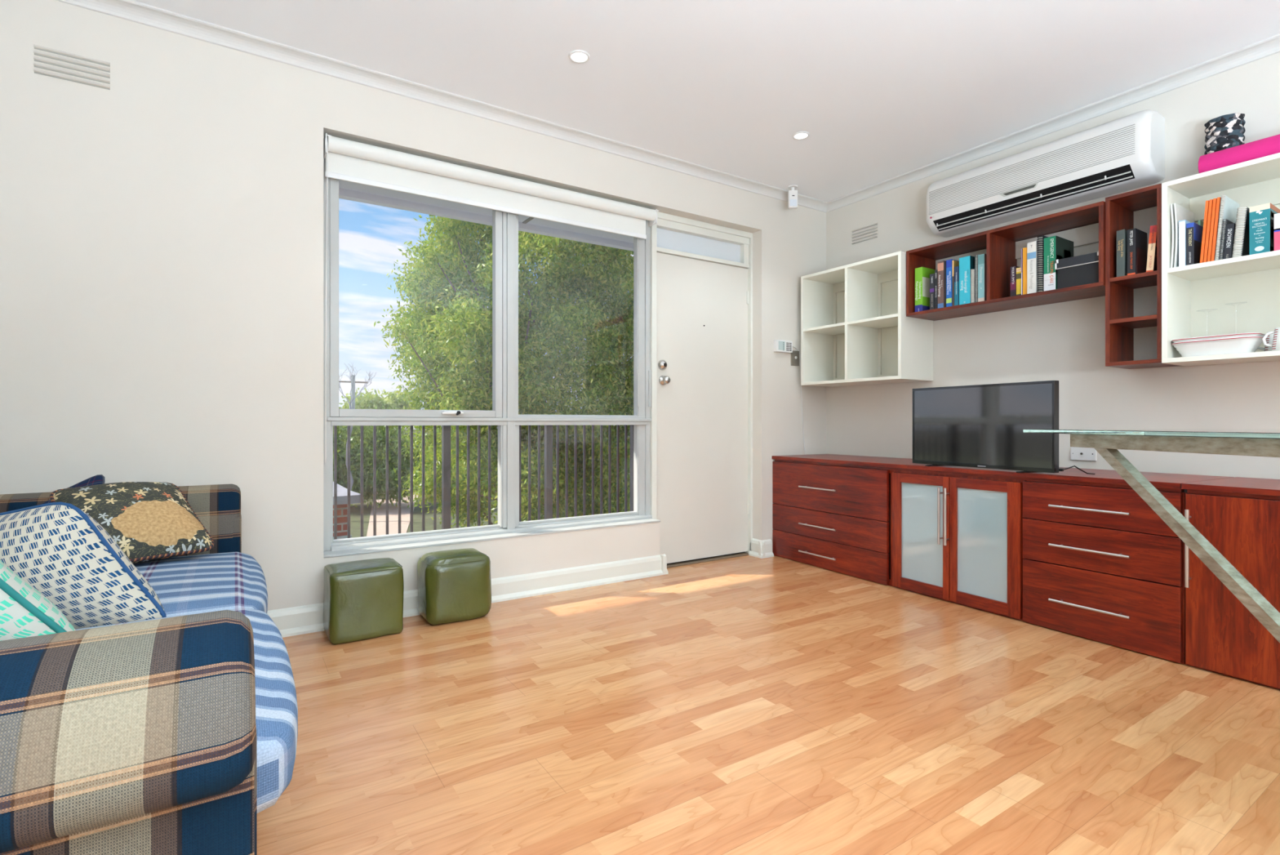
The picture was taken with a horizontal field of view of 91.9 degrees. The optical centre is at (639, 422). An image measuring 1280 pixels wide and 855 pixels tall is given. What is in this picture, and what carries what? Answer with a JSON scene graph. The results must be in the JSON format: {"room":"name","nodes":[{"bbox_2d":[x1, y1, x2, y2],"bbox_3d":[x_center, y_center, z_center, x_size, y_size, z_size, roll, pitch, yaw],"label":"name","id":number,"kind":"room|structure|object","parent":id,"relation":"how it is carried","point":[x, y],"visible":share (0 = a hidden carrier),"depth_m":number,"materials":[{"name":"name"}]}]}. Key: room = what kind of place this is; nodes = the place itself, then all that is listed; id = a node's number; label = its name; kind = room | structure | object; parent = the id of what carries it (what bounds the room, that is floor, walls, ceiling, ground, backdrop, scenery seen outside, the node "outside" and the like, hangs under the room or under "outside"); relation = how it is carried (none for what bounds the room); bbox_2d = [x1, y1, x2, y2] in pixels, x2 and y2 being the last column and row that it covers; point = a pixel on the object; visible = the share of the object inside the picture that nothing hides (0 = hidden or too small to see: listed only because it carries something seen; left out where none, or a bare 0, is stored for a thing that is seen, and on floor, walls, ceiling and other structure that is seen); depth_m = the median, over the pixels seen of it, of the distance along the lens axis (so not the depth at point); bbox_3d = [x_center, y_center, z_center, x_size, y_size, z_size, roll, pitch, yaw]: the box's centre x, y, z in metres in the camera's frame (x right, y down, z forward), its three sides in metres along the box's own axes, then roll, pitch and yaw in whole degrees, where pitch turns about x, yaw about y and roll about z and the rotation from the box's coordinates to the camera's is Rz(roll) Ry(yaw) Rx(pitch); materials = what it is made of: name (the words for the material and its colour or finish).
{"room":"living room","nodes":[
{"label":"living room","id":0,"kind":"room"},
{"bbox_2d":[0,0,826,610],"bbox_3d":[-0.705,-0.350,3.415,5.150,2.580,0.170,0,0,-33],"label":"wall","id":1,"kind":"structure","parent":0,"point":[162,228],"depth_m":2.60,"materials":[{"name":"paint"}]},
{"bbox_2d":[33,44,110,89],"bbox_3d":[-2.158,-1.352,2.357,0.216,0.107,0.011,0,0,-33],"label":"air vent","id":2,"kind":"object","parent":1,"relation":"in","point":[36,46],"visible":1,"depth_m":2.35,"materials":[{"name":"paint"}]},
{"bbox_2d":[55,0,826,213],"bbox_3d":[-0.641,-1.615,3.317,4.950,0.051,0.066,0,0,-33],"label":"trim","id":3,"kind":"structure","parent":1,"relation":"attached to","point":[132,11],"depth_m":2.98,"materials":[{"name":"paint"}]},
{"bbox_2d":[323,137,652,551],"bbox_3d":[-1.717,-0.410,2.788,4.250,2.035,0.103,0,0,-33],"label":"window","id":4,"kind":"structure","parent":1,"relation":"in","point":[504,412],"depth_m":3.41,"materials":[{"name":"paint"}]},
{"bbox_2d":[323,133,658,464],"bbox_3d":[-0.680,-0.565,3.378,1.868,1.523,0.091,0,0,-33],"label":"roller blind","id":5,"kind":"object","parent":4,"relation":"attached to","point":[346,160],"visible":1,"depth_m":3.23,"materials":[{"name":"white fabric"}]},
{"bbox_2d":[323,518,660,557],"bbox_3d":[-0.704,0.613,3.414,1.878,0.011,0.174,0,0,-33],"label":"trim","id":6,"kind":"structure","parent":1,"relation":"attached to","point":[328,553],"depth_m":3.25,"materials":[{"name":"paint"}]},
{"bbox_2d":[266,537,773,637],"bbox_3d":[-0.921,0.881,3.212,4.365,0.118,0.134,0,0,-33],"label":"baseboard","id":7,"kind":"structure","parent":1,"relation":"attached to","point":[305,619],"depth_m":3.41,"materials":[{"name":"paint"}]},
{"bbox_2d":[650,223,656,519],"bbox_3d":[0.069,-0.203,3.975,0.037,2.287,0.082,0,0,-33],"label":"trim","id":8,"kind":"structure","parent":1,"relation":"attached to","point":[653,228],"depth_m":3.94,"materials":[{"name":"paint"}]},
{"bbox_2d":[656,238,752,563],"bbox_3d":[0.442,-0.185,4.200,0.832,2.250,0.101,0,0,-34],"label":"door","id":9,"kind":"structure","parent":1,"relation":"in","point":[704,308],"depth_m":4.20,"materials":[{"name":"paint"}]},
{"bbox_2d":[656,211,752,268],"bbox_3d":[0.434,-1.224,4.212,0.832,0.247,0.075,0,0,-33],"label":"window","id":10,"kind":"structure","parent":1,"relation":"in","point":[678,236],"depth_m":4.20,"materials":[{"name":"paint"}]},
{"bbox_2d":[666,551,748,568],"bbox_3d":[0.415,0.935,4.205,0.870,0.010,0.075,0,0,-33],"label":"trim","id":11,"kind":"structure","parent":1,"relation":"attached to","point":[728,556],"depth_m":4.20,"materials":[{"name":"brown"}]},
{"bbox_2d":[773,339,792,352],"bbox_3d":[1.024,-0.544,4.427,0.164,0.085,0.030,0,0,-33],"label":"alarm keypad","id":12,"kind":"object","parent":1,"relation":"attached to","point":[780,345],"visible":1,"depth_m":4.41,"materials":[{"name":"white plastic"}]},
{"bbox_2d":[338,179,633,243],"bbox_3d":[-0.708,-1.627,4.287,9.000,0.105,1.289,0,0,-33],"label":"ceiling","id":13,"kind":"structure","parent":0,"point":[348,185],"depth_m":4.53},
{"bbox_2d":[338,187,633,251],"bbox_3d":[-1.063,-1.669,4.830,9.000,0.282,0.070,0,0,-33],"label":"trim","id":14,"kind":"structure","parent":13,"relation":"attached to","point":[347,194],"depth_m":4.63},
{"bbox_2d":[133,0,1279,201],"bbox_3d":[0.902,-1.690,0.959,5.150,0.100,5.700,0,0,-33],"label":"ceiling","id":15,"kind":"structure","parent":0,"point":[882,90],"depth_m":2.79,"materials":[{"name":"white paint"}]},
{"bbox_2d":[568,49,590,63],"bbox_3d":[-0.272,-1.637,2.775,0.096,0.006,0.096,0,0,-33],"label":"recessed light","id":16,"kind":"object","parent":15,"relation":"in","point":[579,56],"visible":1,"depth_m":2.77,"materials":[{"name":"white plastic"}]},
{"bbox_2d":[570,52,587,62],"bbox_3d":[-0.272,-1.637,2.775,0.074,0.003,0.074,0,0,-33],"label":"diffuser","id":17,"kind":"object","parent":16,"relation":"attached to","point":[575,56],"depth_m":2.77,"materials":[{"name":"white plastic"}]},
{"bbox_2d":[787,184,797,208],"bbox_3d":[1.062,-1.565,4.307,0.066,0.150,0.064,0,0,-33],"label":"sensor","id":18,"kind":"object","parent":15,"relation":"attached to","point":[792,194],"visible":1,"depth_m":4.29,"materials":[{"name":"white plastic"}]},
{"bbox_2d":[257,555,1279,854],"bbox_3d":[0.858,0.980,1.026,5.150,0.080,5.860,0,0,-33],"label":"floor","id":19,"kind":"structure","parent":0,"point":[747,704],"depth_m":1.86,"materials":[{"name":"brown wood"}]},
{"bbox_2d":[0,484,297,854],"bbox_3d":[-1.516,0.503,1.367,1.249,0.874,2.301,0,0,-33],"label":"sofa","id":20,"kind":"object","parent":19,"relation":"on","point":[171,734],"visible":0.78,"depth_m":0.69,"materials":[{"name":"fabric"}]},
{"bbox_2d":[0,560,75,640],"bbox_3d":[-1.266,0.335,1.094,0.471,0.369,0.253,0,0,-33],"label":"cushion","id":21,"kind":"object","parent":20,"relation":"on","point":[24,611],"visible":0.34,"depth_m":1.09,"materials":[{"name":"green fabric"}]},
{"bbox_2d":[40,474,105,504],"bbox_3d":[-2.020,0.370,2.119,0.267,0.358,0.229,0,0,-33],"label":"cushion","id":22,"kind":"object","parent":20,"relation":"on","point":[99,478],"visible":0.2,"depth_m":2.24,"materials":[{"name":"blue fabric"}]},
{"bbox_2d":[0,502,166,629],"bbox_3d":[-1.494,0.391,1.558,0.501,0.385,0.310,0,0,-33],"label":"cushion","id":23,"kind":"object","parent":20,"relation":"on","point":[58,548],"visible":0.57,"depth_m":1.50,"materials":[{"name":"blue fabric"}]},
{"bbox_2d":[49,481,213,563],"bbox_3d":[-1.747,0.340,2.145,0.301,0.262,0.389,0,0,34],"label":"cushion","id":24,"kind":"object","parent":20,"relation":"on","point":[148,521],"visible":0.75,"depth_m":2.10,"materials":[{"name":"fabric"}]},
{"bbox_2d":[75,607,297,813],"bbox_3d":[-1.140,0.555,1.111,0.900,0.170,0.880,0,0,-33],"label":"seat cushion","id":25,"kind":"object","parent":20,"relation":"on","point":[276,700],"depth_m":1.09,"materials":[{"name":"fabric"}]},
{"bbox_2d":[133,551,267,617],"bbox_3d":[-1.623,0.560,1.850,0.870,0.170,0.880,0,0,-33],"label":"seat cushion","id":26,"kind":"object","parent":20,"relation":"on","point":[202,581],"depth_m":1.89,"materials":[{"name":"fabric"}]},
{"bbox_2d":[323,557,404,644],"bbox_3d":[-1.239,0.785,2.775,0.308,0.308,0.252,0,0,-34],"label":"stool","id":27,"kind":"object","parent":19,"relation":"on","point":[363,599],"visible":1,"depth_m":2.68,"materials":[{"name":"green leather"}]},
{"bbox_2d":[417,547,491,625],"bbox_3d":[-0.900,0.782,3.006,0.319,0.314,0.263,0,0,-33],"label":"stool","id":28,"kind":"object","parent":19,"relation":"on","point":[455,585],"visible":1,"depth_m":2.90,"materials":[{"name":"green leather"}]},
{"bbox_2d":[772,461,893,586],"bbox_3d":[1.400,0.606,4.087,0.565,0.668,0.984,0,0,-30],"label":"base cabinet","id":29,"kind":"object","parent":19,"relation":"on","point":[837,518],"visible":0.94,"depth_m":3.90,"materials":[{"name":"red wood"}]},
{"bbox_2d":[771,453,1233,492],"bbox_3d":[1.751,0.253,3.532,0.551,0.036,2.300,0,0,-30],"label":"countertop","id":30,"kind":"structure","parent":29,"relation":"on","point":[1166,482],"depth_m":3.02,"materials":[{"name":"red wood"}]},
{"bbox_2d":[912,380,1058,472],"bbox_3d":[1.730,0.022,3.147,0.170,0.424,0.768,0,0,-26],"label":"television","id":31,"kind":"object","parent":30,"relation":"on","point":[976,425],"visible":1,"depth_m":3.07,"materials":[{"name":"black plastic"}]},
{"bbox_2d":[892,470,1026,620],"bbox_3d":[1.831,0.606,3.351,0.566,0.668,0.718,0,0,-30],"label":"base cabinet","id":32,"kind":"object","parent":19,"relation":"on","point":[957,539],"visible":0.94,"depth_m":3.19,"materials":[{"name":"red wood"}]},
{"bbox_2d":[1022,480,1186,663],"bbox_3d":[2.164,0.606,2.782,0.565,0.668,0.596,0,0,-30],"label":"base cabinet","id":33,"kind":"object","parent":19,"relation":"on","point":[1100,564],"visible":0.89,"depth_m":2.62,"materials":[{"name":"red wood"}]},
{"bbox_2d":[1022,428,1279,642],"bbox_3d":[1.705,0.480,1.081,0.800,0.919,1.900,0,0,-4],"label":"glass table","id":34,"kind":"object","parent":19,"relation":"on","point":[1238,442],"visible":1,"depth_m":1.49,"materials":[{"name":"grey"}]},
{"bbox_2d":[1184,492,1279,688],"bbox_3d":[2.471,0.606,2.255,0.566,0.668,0.620,0,0,-30],"label":"base cabinet","id":35,"kind":"object","parent":19,"relation":"on","point":[1223,636],"visible":0.94,"depth_m":2.27,"materials":[{"name":"red wood"}]},
{"bbox_2d":[1181,476,1279,499],"bbox_3d":[2.496,0.253,2.273,0.566,0.036,0.619,0,0,-30],"label":"countertop","id":36,"kind":"structure","parent":35,"relation":"on","point":[1242,486],"depth_m":2.32,"materials":[{"name":"red wood"}]},
{"bbox_2d":[826,52,1279,479],"bbox_3d":[3.015,-0.350,2.342,0.100,2.580,5.700,0,0,-33],"label":"wall","id":37,"kind":"structure","parent":0,"point":[1064,342],"depth_m":3.26,"materials":[{"name":"paint"}]},
{"bbox_2d":[851,222,877,244],"bbox_3d":[1.595,-1.344,4.409,0.011,0.104,0.212,0,0,-33],"label":"air vent","id":38,"kind":"object","parent":37,"relation":"in","point":[875,224],"visible":1,"depth_m":4.41,"materials":[{"name":"paint"}]},
{"bbox_2d":[800,250,933,386],"bbox_3d":[1.520,-0.659,4.218,0.344,0.782,0.800,0,0,-33],"label":"cube shelf","id":39,"kind":"object","parent":37,"relation":"attached to","point":[856,330],"visible":0.91,"depth_m":4.24,"materials":[{"name":"white laminate"}]},
{"bbox_2d":[906,200,1105,320],"bbox_3d":[2.044,-0.853,3.459,0.298,0.401,1.032,0,0,-33],"label":"wall shelf","id":40,"kind":"object","parent":37,"relation":"attached to","point":[999,243],"visible":0.74,"depth_m":3.42,"materials":[{"name":"red wood"}]},
{"bbox_2d":[915,266,935,311],"bbox_3d":[1.785,-0.808,3.837,0.201,0.275,0.050,0,0,-33],"label":"book","id":41,"kind":"object","parent":40,"relation":"on","point":[922,273],"visible":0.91,"depth_m":3.78,"materials":[{"name":"green paper"}]},
{"bbox_2d":[922,276,929,297],"bbox_3d":[1.761,-0.826,3.792,0.110,0.118,0.001,0,0,-33],"label":"picture","id":42,"kind":"object","parent":41,"relation":"attached to","point":[926,280],"depth_m":3.78},
{"bbox_2d":[929,273,934,309],"bbox_3d":[1.819,-0.780,3.757,0.171,0.220,0.029,0,0,-33],"label":"book","id":43,"kind":"object","parent":40,"relation":"on","point":[932,275],"visible":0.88,"depth_m":3.71,"materials":[{"name":"white"}]},
{"bbox_2d":[937,260,945,308],"bbox_3d":[1.862,-0.812,3.720,0.201,0.284,0.038,0,0,-33],"label":"book","id":44,"kind":"object","parent":40,"relation":"on","point":[940,264],"visible":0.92,"depth_m":3.66,"materials":[{"name":"paper"}]},
{"bbox_2d":[946,258,958,306],"bbox_3d":[1.890,-0.811,3.677,0.201,0.281,0.034,0,0,-33],"label":"book","id":45,"kind":"object","parent":40,"relation":"on","point":[949,262],"visible":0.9,"depth_m":3.62,"materials":[{"name":"blue paper"}]},
{"bbox_2d":[954,266,959,305],"bbox_3d":[1.906,-0.786,3.634,0.181,0.232,0.025,0,0,-33],"label":"book","id":46,"kind":"object","parent":40,"relation":"on","point":[957,268],"visible":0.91,"depth_m":3.58,"materials":[{"name":"teal paper"}]},
{"bbox_2d":[959,255,975,304],"bbox_3d":[1.943,-0.809,3.600,0.206,0.277,0.064,0,0,-33],"label":"book","id":47,"kind":"object","parent":40,"relation":"on","point":[966,264],"visible":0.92,"depth_m":3.54,"materials":[{"name":"teal paper"}]},
{"bbox_2d":[974,254,977,302],"bbox_3d":[1.969,-0.807,3.540,0.194,0.273,0.019,0,0,-33],"label":"spiral notebook","id":48,"kind":"object","parent":40,"relation":"on","point":[975,255],"visible":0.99,"depth_m":3.49,"materials":[{"name":"grey paper"}]},
{"bbox_2d":[977,253,986,302],"bbox_3d":[1.992,-0.805,3.520,0.201,0.270,0.036,0,0,-33],"label":"book","id":49,"kind":"object","parent":40,"relation":"on","point":[981,258],"visible":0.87,"depth_m":3.46,"materials":[{"name":"white"}]},
{"bbox_2d":[1010,266,1020,296],"bbox_3d":[2.056,-0.755,3.369,0.111,0.170,0.028,0,0,-33],"label":"paperback","id":50,"kind":"object","parent":40,"relation":"on","point":[1013,269],"visible":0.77,"depth_m":3.34,"materials":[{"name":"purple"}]},
{"bbox_2d":[1022,247,1026,294],"bbox_3d":[2.129,-0.798,3.340,0.210,0.256,0.023,0,0,-33],"label":"book","id":51,"kind":"object","parent":40,"relation":"on","point":[1024,250],"visible":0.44,"depth_m":3.28,"materials":[{"name":"yellow paper"}]},
{"bbox_2d":[1026,240,1037,293],"bbox_3d":[2.135,-0.808,3.301,0.201,0.276,0.044,0,0,-33],"label":"book","id":52,"kind":"object","parent":40,"relation":"on","point":[1032,247],"visible":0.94,"depth_m":3.25,"materials":[{"name":"paper"}]},
{"bbox_2d":[1036,235,1048,292],"bbox_3d":[2.154,-0.820,3.265,0.205,0.298,0.033,0,0,-33],"label":"book","id":53,"kind":"object","parent":40,"relation":"on","point":[1040,243],"visible":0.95,"depth_m":3.21,"materials":[{"name":"black paper"}]},
{"bbox_2d":[1044,235,1073,291],"bbox_3d":[2.183,-0.810,3.229,0.201,0.280,0.056,0,0,-33],"label":"book","id":54,"kind":"object","parent":40,"relation":"on","point":[1055,247],"visible":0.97,"depth_m":3.18,"materials":[{"name":"green paper"}]},
{"bbox_2d":[1054,251,1098,288],"bbox_3d":[2.249,-0.747,3.118,0.221,0.154,0.197,0,0,-33],"label":"storage box","id":55,"kind":"object","parent":40,"relation":"on","point":[1082,269],"visible":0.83,"depth_m":3.06,"materials":[{"name":"black cardboard"}]},
{"bbox_2d":[926,109,1164,237],"bbox_3d":[2.139,-1.326,3.400,0.208,0.324,1.120,0,0,-33],"label":"air conditioner","id":56,"kind":"object","parent":37,"relation":"attached to","point":[1127,153],"visible":1,"depth_m":3.23,"materials":[{"name":"white plastic"}]},
{"bbox_2d":[928,124,1134,214],"bbox_3d":[2.050,-1.336,3.352,0.004,0.139,1.033,0,0,-33],"label":"grille","id":57,"kind":"object","parent":56,"relation":"attached to","point":[1116,144],"depth_m":3.27,"materials":[{"name":"grey plastic"}]},
{"bbox_2d":[933,164,1134,231],"bbox_3d":[2.082,-1.201,3.375,0.066,0.055,0.990,0,0,-33],"label":"outlet","id":58,"kind":"object","parent":56,"relation":"attached to","point":[1111,175],"depth_m":3.30,"materials":[{"name":"black plastic"}]},
{"bbox_2d":[826,33,1279,212],"bbox_3d":[2.918,-1.615,2.338,0.066,0.051,5.600,0,0,-33],"label":"trim","id":59,"kind":"structure","parent":37,"relation":"attached to","point":[1270,46],"depth_m":3.25,"materials":[{"name":"paint"}]},
{"bbox_2d":[1070,446,1096,461],"bbox_3d":[2.337,0.164,3.268,0.019,0.072,0.118,0,0,-33],"label":"wall outlet","id":60,"kind":"object","parent":37,"relation":"attached to","point":[1076,453],"visible":0.8,"depth_m":3.27,"materials":[{"name":"white plastic"}]},
{"bbox_2d":[1105,183,1178,368],"bbox_3d":[2.393,-0.669,2.938,0.283,0.802,0.216,0,0,-33],"label":"wall shelf","id":61,"kind":"object","parent":37,"relation":"attached to","point":[1121,322],"visible":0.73,"depth_m":2.95,"materials":[{"name":"red wood"}]},
{"bbox_2d":[1116,229,1127,276],"bbox_3d":[2.326,-0.795,2.960,0.151,0.222,0.032,0,0,-33],"label":"novel","id":62,"kind":"object","parent":61,"relation":"on","point":[1122,235],"visible":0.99,"depth_m":2.92,"materials":[{"name":"grey paper"}]},
{"bbox_2d":[1127,228,1146,275],"bbox_3d":[2.345,-0.792,2.922,0.141,0.216,0.032,0,0,-33],"label":"novel","id":63,"kind":"object","parent":61,"relation":"on","point":[1136,238],"visible":0.99,"depth_m":2.89,"materials":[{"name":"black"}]},
{"bbox_2d":[1146,225,1156,271],"bbox_3d":[2.387,-0.789,2.858,0.141,0.213,0.043,0,0,-33],"label":"novel","id":64,"kind":"object","parent":61,"relation":"on","point":[1152,250],"visible":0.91,"depth_m":2.82,"materials":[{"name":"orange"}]},
{"bbox_2d":[1161,152,1279,366],"bbox_3d":[2.689,-0.665,2.474,0.299,0.801,0.878,0,0,-33],"label":"wall shelf","id":65,"kind":"object","parent":37,"relation":"attached to","point":[1254,279],"visible":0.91,"depth_m":2.74,"materials":[{"name":"white laminate"}]},
{"bbox_2d":[1170,204,1175,267],"bbox_3d":[2.459,-0.827,2.815,0.232,0.288,0.012,0,0,-33],"label":"sheaf","id":66,"kind":"object","parent":65,"relation":"on","point":[1172,210],"visible":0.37,"depth_m":2.75,"materials":[{"name":"white paper"}]},
{"bbox_2d":[1173,203,1194,266],"bbox_3d":[2.466,-0.827,2.804,0.232,0.288,0.014,0,0,-33],"label":"sheaf","id":67,"kind":"object","parent":65,"relation":"on","point":[1181,213],"visible":0.45,"depth_m":2.75,"materials":[{"name":"grey paper"}]},
{"bbox_2d":[1178,219,1191,266],"bbox_3d":[2.465,-0.785,2.776,0.200,0.205,0.023,0,0,-33],"label":"book","id":68,"kind":"object","parent":65,"relation":"on","point":[1182,224],"visible":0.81,"depth_m":2.72,"materials":[{"name":"white paper"}]},
{"bbox_2d":[1186,222,1203,265],"bbox_3d":[2.446,-0.775,2.732,0.121,0.186,0.025,0,0,-33],"label":"paperback","id":69,"kind":"object","parent":65,"relation":"on","point":[1193,230],"visible":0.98,"depth_m":2.70,"materials":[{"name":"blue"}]},
{"bbox_2d":[1193,222,1203,243],"bbox_3d":[2.453,-0.831,2.721,0.120,0.074,0.001,0,0,-33],"label":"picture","id":70,"kind":"object","parent":69,"relation":"on","point":[1197,229],"depth_m":2.72},
{"bbox_2d":[1200,200,1208,262],"bbox_3d":[2.514,-0.816,2.720,0.220,0.268,0.030,0,0,-33],"label":"folder","id":71,"kind":"object","parent":65,"relation":"on","point":[1206,206],"visible":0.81,"depth_m":2.66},
{"bbox_2d":[1203,199,1213,262],"bbox_3d":[2.521,-0.816,2.710,0.220,0.269,0.030,0,0,-33],"label":"folder","id":72,"kind":"object","parent":65,"relation":"on","point":[1211,202],"visible":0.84,"depth_m":2.65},
{"bbox_2d":[1207,198,1217,262],"bbox_3d":[2.527,-0.817,2.700,0.220,0.270,0.030,0,0,-33],"label":"folder","id":73,"kind":"object","parent":65,"relation":"on","point":[1215,200],"visible":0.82,"depth_m":2.64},
{"bbox_2d":[1210,196,1221,261],"bbox_3d":[2.534,-0.817,2.689,0.220,0.271,0.030,0,0,-33],"label":"folder","id":74,"kind":"object","parent":65,"relation":"on","point":[1218,202],"visible":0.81,"depth_m":2.63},
{"bbox_2d":[1171,336,1266,356],"bbox_3d":[2.492,-0.320,2.675,0.172,0.066,0.288,0,0,-33],"label":"baking dish","id":75,"kind":"object","parent":65,"relation":"on","point":[1243,344],"visible":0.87,"depth_m":2.62,"materials":[{"name":"white ceramic"}]},
{"bbox_2d":[1171,332,1265,342],"bbox_3d":[2.492,-0.335,2.675,0.172,0.064,0.288,0,0,-33],"label":"baking dish","id":76,"kind":"object","parent":75,"relation":"on","point":[1251,334],"visible":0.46,"depth_m":2.60,"materials":[{"name":"white ceramic"}]},
{"bbox_2d":[1204,112,1245,155],"bbox_3d":[2.590,-1.202,2.745,0.133,0.272,0.133,0,0,-33],"label":"fabric basket","id":77,"kind":"object","parent":65,"relation":"on","point":[1222,132],"visible":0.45,"depth_m":2.70,"materials":[{"name":"multicoloured fabric"}]},
{"bbox_2d":[1219,218,1232,259],"bbox_3d":[2.513,-0.769,2.647,0.154,0.174,0.024,0,0,-33],"label":"book","id":78,"kind":"object","parent":65,"relation":"on","point":[1225,221],"visible":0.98,"depth_m":2.61,"materials":[{"name":"grey paper"}]},
{"bbox_2d":[1214,195,1239,260],"bbox_3d":[2.532,-0.820,2.672,0.214,0.276,0.036,0,0,-33],"label":"spiral notebook","id":79,"kind":"object","parent":65,"relation":"on","point":[1228,207],"visible":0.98,"depth_m":2.62,"materials":[{"name":"white paper"}]},
{"bbox_2d":[1222,222,1235,259],"bbox_3d":[2.514,-0.756,2.627,0.121,0.151,0.035,0,0,-33],"label":"paperback","id":80,"kind":"object","parent":65,"relation":"on","point":[1230,228],"visible":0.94,"depth_m":2.59,"materials":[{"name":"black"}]},
{"bbox_2d":[1198,133,1279,173],"bbox_3d":[2.635,-1.117,2.456,0.101,0.101,0.626,0,0,-33],"label":"yoga mat","id":81,"kind":"object","parent":65,"relation":"on","point":[1270,145],"visible":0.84,"depth_m":2.58,"materials":[{"name":"pink plastic"}]},
{"bbox_2d":[1231,207,1248,257],"bbox_3d":[2.561,-0.785,2.619,0.204,0.210,0.049,0,0,-33],"label":"spiral notebook","id":82,"kind":"object","parent":65,"relation":"on","point":[1241,244],"visible":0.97,"depth_m":2.57,"materials":[{"name":"white paper"}]},
{"bbox_2d":[1248,203,1279,254],"bbox_3d":[2.599,-0.782,2.570,0.201,0.200,0.061,0,0,-33],"label":"dictionary","id":83,"kind":"object","parent":65,"relation":"on","point":[1261,217],"visible":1,"depth_m":2.51,"materials":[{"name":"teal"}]},
{"bbox_2d":[1262,327,1279,351],"bbox_3d":[2.581,-0.334,2.475,0.104,0.094,0.092,0,0,7],"label":"mug","id":84,"kind":"object","parent":65,"relation":"on","point":[1276,341],"visible":0.98,"depth_m":2.49,"materials":[{"name":"white ceramic"}]},
{"bbox_2d":[1274,213,1279,250],"bbox_3d":[2.615,-0.757,2.508,0.170,0.150,0.036,0,0,-33],"label":"book","id":85,"kind":"object","parent":65,"relation":"on","point":[1277,216],"visible":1,"depth_m":2.47,"materials":[{"name":"pink paper"}]},
{"bbox_3d":[-0.697,1.125,4.270,9.000,0.130,1.249,0,0,-33],"label":"floor","id":86,"kind":"structure","parent":0,"visible":0},
{"bbox_2d":[333,417,633,539],"bbox_3d":[-0.973,0.500,4.692,8.800,1.120,0.050,0,0,-33],"label":"balcony railing","id":87,"kind":"object","parent":86,"relation":"on","point":[446,429],"visible":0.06,"depth_m":4.55,"materials":[{"name":"metal"}]},
{"label":"outside","id":88,"kind":"structure","parent":0,"visible":0},
{"bbox_2d":[350,446,630,537],"bbox_3d":[-24.050,4.240,43.609,120.000,0.200,87.000,0,0,-33],"label":"ground","id":89,"kind":"structure","parent":88,"point":[355,512],"depth_m":26.63,"materials":[{"name":"green plant"}]},
{"bbox_2d":[333,481,360,539],"bbox_3d":[-11.927,2.127,14.748,7.720,4.027,8.920,0,0,-39],"label":"brick house","id":90,"kind":"structure","parent":89,"relation":"on","point":[355,497],"depth_m":13.86,"materials":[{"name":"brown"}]},
{"bbox_2d":[338,361,375,490],"bbox_3d":[-12.196,0.802,26.010,2.250,6.705,1.282,0,0,5],"label":"bare tree","id":91,"kind":"object","parent":89,"relation":"on","point":[369,375],"visible":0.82,"depth_m":26.04,"materials":[{"name":"grey plant"}]},
{"bbox_2d":[338,386,399,430],"bbox_3d":[-17.570,0.910,39.914,4.269,6.520,4.375,0,0,-33],"label":"tree","id":92,"kind":"object","parent":89,"relation":"on","point":[376,400],"visible":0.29,"depth_m":39.40,"materials":[{"name":"green plant"}]},
{"bbox_2d":[333,400,438,508],"bbox_3d":[-13.457,1.659,30.353,8.898,5.679,5.483,0,0,-11],"label":"bush","id":93,"kind":"object","parent":89,"relation":"on","point":[355,437],"visible":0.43,"depth_m":29.19,"materials":[{"name":"green plant"}]},
{"bbox_2d":[380,386,417,431],"bbox_3d":[-21.948,0.437,55.935,5.236,7.451,4.343,0,0,31],"label":"tree","id":94,"kind":"object","parent":89,"relation":"on","point":[393,395],"visible":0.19,"depth_m":55.29,"materials":[{"name":"green plant"}]},
{"bbox_2d":[373,214,633,527],"bbox_3d":[-1.230,0.193,9.056,5.404,7.896,3.062,0,0,-6],"label":"tree","id":95,"kind":"object","parent":89,"relation":"on","point":[455,311],"visible":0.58,"depth_m":8.42,"materials":[{"name":"green plant"}]},
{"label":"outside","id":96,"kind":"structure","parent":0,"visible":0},
{"bbox_2d":[366,488,420,536],"bbox_3d":[-11.974,4.130,31.343,2.907,0.020,24.211,0,0,-22],"label":"driveway","id":97,"kind":"structure","parent":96,"point":[393,510],"depth_m":26.73,"materials":[{"name":"concrete"}]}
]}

